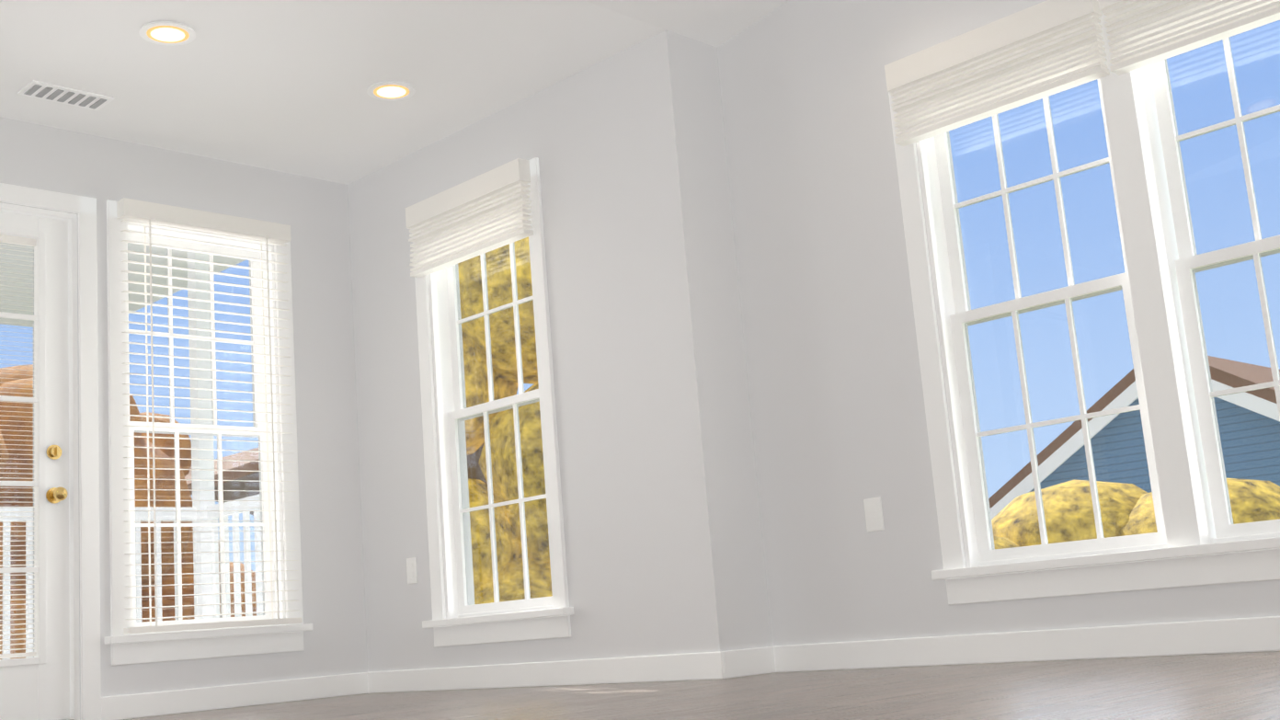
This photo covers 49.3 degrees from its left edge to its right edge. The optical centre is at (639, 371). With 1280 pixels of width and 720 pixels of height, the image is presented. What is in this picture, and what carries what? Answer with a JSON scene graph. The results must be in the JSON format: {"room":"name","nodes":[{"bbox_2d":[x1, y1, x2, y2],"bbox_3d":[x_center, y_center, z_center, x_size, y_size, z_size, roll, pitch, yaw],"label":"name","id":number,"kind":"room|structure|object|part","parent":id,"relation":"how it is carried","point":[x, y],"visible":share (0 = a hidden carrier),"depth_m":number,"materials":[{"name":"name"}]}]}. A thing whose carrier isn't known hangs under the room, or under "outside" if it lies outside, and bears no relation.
{"room":"empty living room","nodes":[
{"label":"empty living room","id":0,"kind":"room"},
{"bbox_2d":[0,116,368,719],"bbox_3d":[-2.545,0.032,5.570,3.535,2.740,0.150,6,-15,-45],"label":"wall","id":1,"kind":"structure","parent":0,"point":[309,211],"depth_m":6.36,"materials":[{"name":"white paint"}]},
{"bbox_2d":[0,234,36,658],"bbox_3d":[-2.618,0.265,5.394,0.560,1.684,0.020,6,-15,-45],"label":"door blind","id":2,"kind":"object","parent":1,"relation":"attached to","point":[17,240],"visible":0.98,"depth_m":5.50,"materials":[{"name":"white plastic"}]},
{"bbox_2d":[0,182,101,719],"bbox_3d":[-2.628,0.306,5.400,1.018,2.155,0.168,6,-15,-45],"label":"door frame","id":3,"kind":"structure","parent":1,"relation":"in","point":[85,208],"depth_m":5.67,"materials":[{"name":"white paint"}]},
{"bbox_2d":[0,210,69,719],"bbox_3d":[-2.589,0.334,5.359,0.814,2.027,0.137,6,-15,-45],"label":"patio door","id":4,"kind":"structure","parent":3,"relation":"attached to","point":[37,687],"depth_m":5.57,"materials":[{"name":"white paint"}]},
{"bbox_3d":[-2.323,0.406,5.574,0.064,0.237,0.082,6,-15,-45],"label":"patio door hardware","id":5,"kind":"part","parent":4,"relation":"part of","materials":[{"name":"gold metal"}]},
{"bbox_2d":[104,199,312,665],"bbox_3d":[-1.920,0.268,6.109,0.926,1.943,0.205,6,-15,-45],"label":"window","id":6,"kind":"structure","parent":1,"relation":"in","point":[144,647],"depth_m":6.11,"materials":[{"name":"white paint"}]},
{"bbox_3d":[-1.954,0.258,6.144,0.688,1.718,0.071,6,-15,-45],"label":"window sash","id":7,"kind":"part","parent":6,"relation":"part of","materials":[{"name":"white wood"}]},
{"bbox_2d":[116,197,302,634],"bbox_3d":[-1.854,0.193,6.050,0.800,1.818,0.065,6,-15,-45],"label":"window blind","id":8,"kind":"object","parent":6,"relation":"attached to","point":[142,212],"visible":1,"depth_m":6.06,"materials":[{"name":"white plastic"}]},
{"bbox_2d":[101,672,365,719],"bbox_3d":[-1.704,1.384,5.956,1.227,0.095,0.014,6,-15,-45],"label":"baseboard","id":9,"kind":"structure","parent":1,"relation":"attached to","point":[120,707],"depth_m":5.91,"materials":[{"name":"white paint"}]},
{"bbox_2d":[0,0,665,184],"bbox_3d":[-1.673,-1.998,2.504,7.500,0.610,6.323,6,-15,-45],"label":"ceiling","id":10,"kind":"structure","parent":0,"point":[281,85],"depth_m":5.44,"materials":[{"name":"white paint"}]},
{"bbox_2d":[17,80,114,110],"bbox_3d":[-2.267,-1.086,5.517,0.320,0.010,0.150,6,-15,-45],"label":"ceiling vent","id":11,"kind":"object","parent":10,"relation":"in","point":[55,93],"visible":1,"depth_m":5.50,"materials":[{"name":"white metal"}]},
{"bbox_2d":[139,21,195,45],"bbox_3d":[-1.703,-1.218,5.037,0.194,0.010,0.194,6,-15,-45],"label":"recessed light","id":12,"kind":"object","parent":10,"relation":"attached to","point":[166,33],"visible":1,"depth_m":5.02,"materials":[{"name":"white paint"}]},
{"bbox_2d":[366,80,415,100],"bbox_3d":[-1.019,-1.147,5.721,0.194,0.010,0.194,6,-15,-45],"label":"recessed light","id":13,"kind":"object","parent":10,"relation":"attached to","point":[391,90],"visible":0.98,"depth_m":5.71,"materials":[{"name":"white paint"}]},
{"bbox_2d":[347,29,772,672],"bbox_3d":[-0.481,-0.032,6.117,0.440,2.740,2.330,6,-15,-45],"label":"wall","id":14,"kind":"structure","parent":0,"point":[660,495],"depth_m":5.44,"materials":[{"name":"white paint"}]},
{"bbox_2d":[406,557,417,583],"bbox_3d":[-1.021,0.893,6.245,0.008,0.114,0.070,6,-15,-45],"label":"outlet","id":15,"kind":"object","parent":14,"relation":"attached to","point":[412,570],"visible":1,"depth_m":6.24,"materials":[{"name":"white plastic"}]},
{"bbox_2d":[413,157,573,647],"bbox_3d":[-0.620,0.159,5.992,0.205,1.973,0.925,6,-15,-45],"label":"window","id":16,"kind":"structure","parent":14,"relation":"in","point":[456,628],"depth_m":6.05,"materials":[{"name":"white paint"}]},
{"bbox_2d":[405,158,533,277],"bbox_3d":[-0.753,-0.654,6.071,0.062,0.321,0.799,6,-15,-45],"label":"window blind","id":17,"kind":"object","parent":16,"relation":"attached to","point":[482,213],"visible":1,"depth_m":6.02,"materials":[{"name":"white"}]},
{"bbox_3d":[-0.589,0.144,6.028,0.071,1.748,0.687,6,-15,-45],"label":"window sash","id":18,"kind":"part","parent":16,"relation":"part of","materials":[{"name":"white wood"}]},
{"bbox_2d":[365,650,733,693],"bbox_3d":[-0.478,1.234,5.665,0.018,0.095,2.194,6,-15,-45],"label":"baseboard","id":19,"kind":"structure","parent":14,"relation":"attached to","point":[708,665],"depth_m":5.48,"materials":[{"name":"white paint"}]},
{"bbox_2d":[582,0,789,47],"bbox_3d":[0.513,-1.987,3.046,3.650,0.879,3.993,6,-15,-45],"label":"ceiling","id":20,"kind":"structure","parent":0,"point":[716,23],"depth_m":5.29,"materials":[{"name":"white paint"}]},
{"bbox_2d":[123,651,1279,719],"bbox_3d":[-2.595,1.046,3.115,7.500,0.120,9.563,6,-15,-45],"label":"floor","id":21,"kind":"structure","parent":0,"point":[1236,686],"depth_m":3.50,"materials":[{"name":"brown wood"}]},
{"bbox_2d":[717,0,1279,646],"bbox_3d":[1.836,-0.746,4.077,0.150,3.050,3.993,6,-15,-45],"label":"wall","id":22,"kind":"structure","parent":0,"point":[837,403],"depth_m":5.02,"materials":[{"name":"white paint"}]},
{"bbox_2d":[863,497,884,531],"bbox_3d":[0.814,0.499,4.860,0.008,0.114,0.070,6,-15,-45],"label":"outlet","id":23,"kind":"object","parent":22,"relation":"attached to","point":[874,514],"visible":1,"depth_m":4.86,"materials":[{"name":"white plastic"}]},
{"bbox_2d":[763,616,1279,674],"bbox_3d":[1.832,0.713,3.814,0.014,0.095,3.820,6,-15,-45],"label":"baseboard","id":24,"kind":"structure","parent":22,"relation":"attached to","point":[1229,635],"depth_m":4.37,"materials":[{"name":"white paint"}]},
{"bbox_2d":[884,0,1279,605],"bbox_3d":[1.838,-0.361,3.978,0.230,1.868,2.486,6,-15,-45],"label":"triple window","id":25,"kind":"structure","parent":22,"relation":"in","point":[1122,51],"depth_m":4.34,"materials":[{"name":"white paint"}]},
{"bbox_2d":[884,0,1279,147],"bbox_3d":[1.718,-1.131,4.059,0.062,0.299,2.360,6,-15,-45],"label":"blind","id":26,"kind":"object","parent":25,"relation":"attached to","point":[1047,48],"depth_m":4.45,"materials":[{"name":"white"}]},
{"bbox_3d":[-4.494,-0.055,5.108,0.120,3.050,4.250,6,-15,-45],"label":"wall","id":27,"kind":"structure","parent":0,"visible":0},
{"bbox_2d":[0,241,262,719],"bbox_3d":[-3.785,0.479,7.064,3.715,2.910,3.790,6,-15,-45],"label":"balcony","id":28,"kind":"object","parent":27,"relation":"attached to","point":[193,344],"depth_m":7.80,"materials":[{"name":"white wood"}]},
{"label":"outside","id":29,"kind":"structure","parent":0,"visible":0},
{"bbox_3d":[24.448,11.331,44.503,220.000,0.300,210.000,6,-15,-45],"label":"lawn","id":30,"kind":"structure","parent":29,"visible":0},
{"bbox_2d":[1030,397,1279,492],"bbox_3d":[14.423,4.604,28.274,14.000,8.650,8.400,6,-15,-45],"label":"siding","id":31,"kind":"object","parent":30,"relation":"on","point":[1143,486],"depth_m":24.27,"materials":[{"name":"blue wood"}]},
{"bbox_2d":[988,355,1279,508],"bbox_3d":[14.202,1.594,28.841,14.750,3.028,9.300,6,-15,-45],"label":"building roof","id":32,"kind":"structure","parent":31,"relation":"on","point":[1123,381],"depth_m":24.58,"materials":[{"name":"brown"}]},
{"bbox_2d":[990,379,1279,519],"bbox_3d":[9.380,4.095,23.235,0.495,8.633,9.423,6,-15,-45],"label":"trim","id":33,"kind":"structure","parent":31,"relation":"attached to","point":[1062,452],"depth_m":24.56,"materials":[{"name":"white wood"}]},
{"bbox_3d":[-8.593,8.753,33.867,22.000,6.100,11.000,6,-15,-45],"label":"siding","id":34,"kind":"object","parent":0,"visible":0},
{"bbox_2d":[184,442,487,514],"bbox_3d":[-8.983,3.849,34.762,23.200,4.200,12.000,6,-15,-45],"label":"building roof","id":35,"kind":"structure","parent":34,"relation":"on","point":[236,485],"depth_m":33.81,"materials":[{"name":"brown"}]},
{"bbox_3d":[14.956,4.983,27.701,78.320,7.620,42.320,6,-15,-45],"label":"trunks","id":36,"kind":"object","parent":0,"visible":0},
{"bbox_2d":[0,364,256,659],"bbox_3d":[-14.482,3.412,17.672,20.414,6.664,14.648,6,-15,-45],"label":"building","id":37,"kind":"structure","parent":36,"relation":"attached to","point":[144,557],"depth_m":19.65,"materials":[{"name":"brown brick"}]},
{"bbox_2d":[457,237,1279,604],"bbox_3d":[-4.732,2.088,12.811,24.574,7.520,9.422,-1,-11,-21],"label":"trees","id":38,"kind":"object","parent":36,"relation":"attached to","point":[497,281],"depth_m":13.23,"materials":[{"name":"plant"}]}
]}

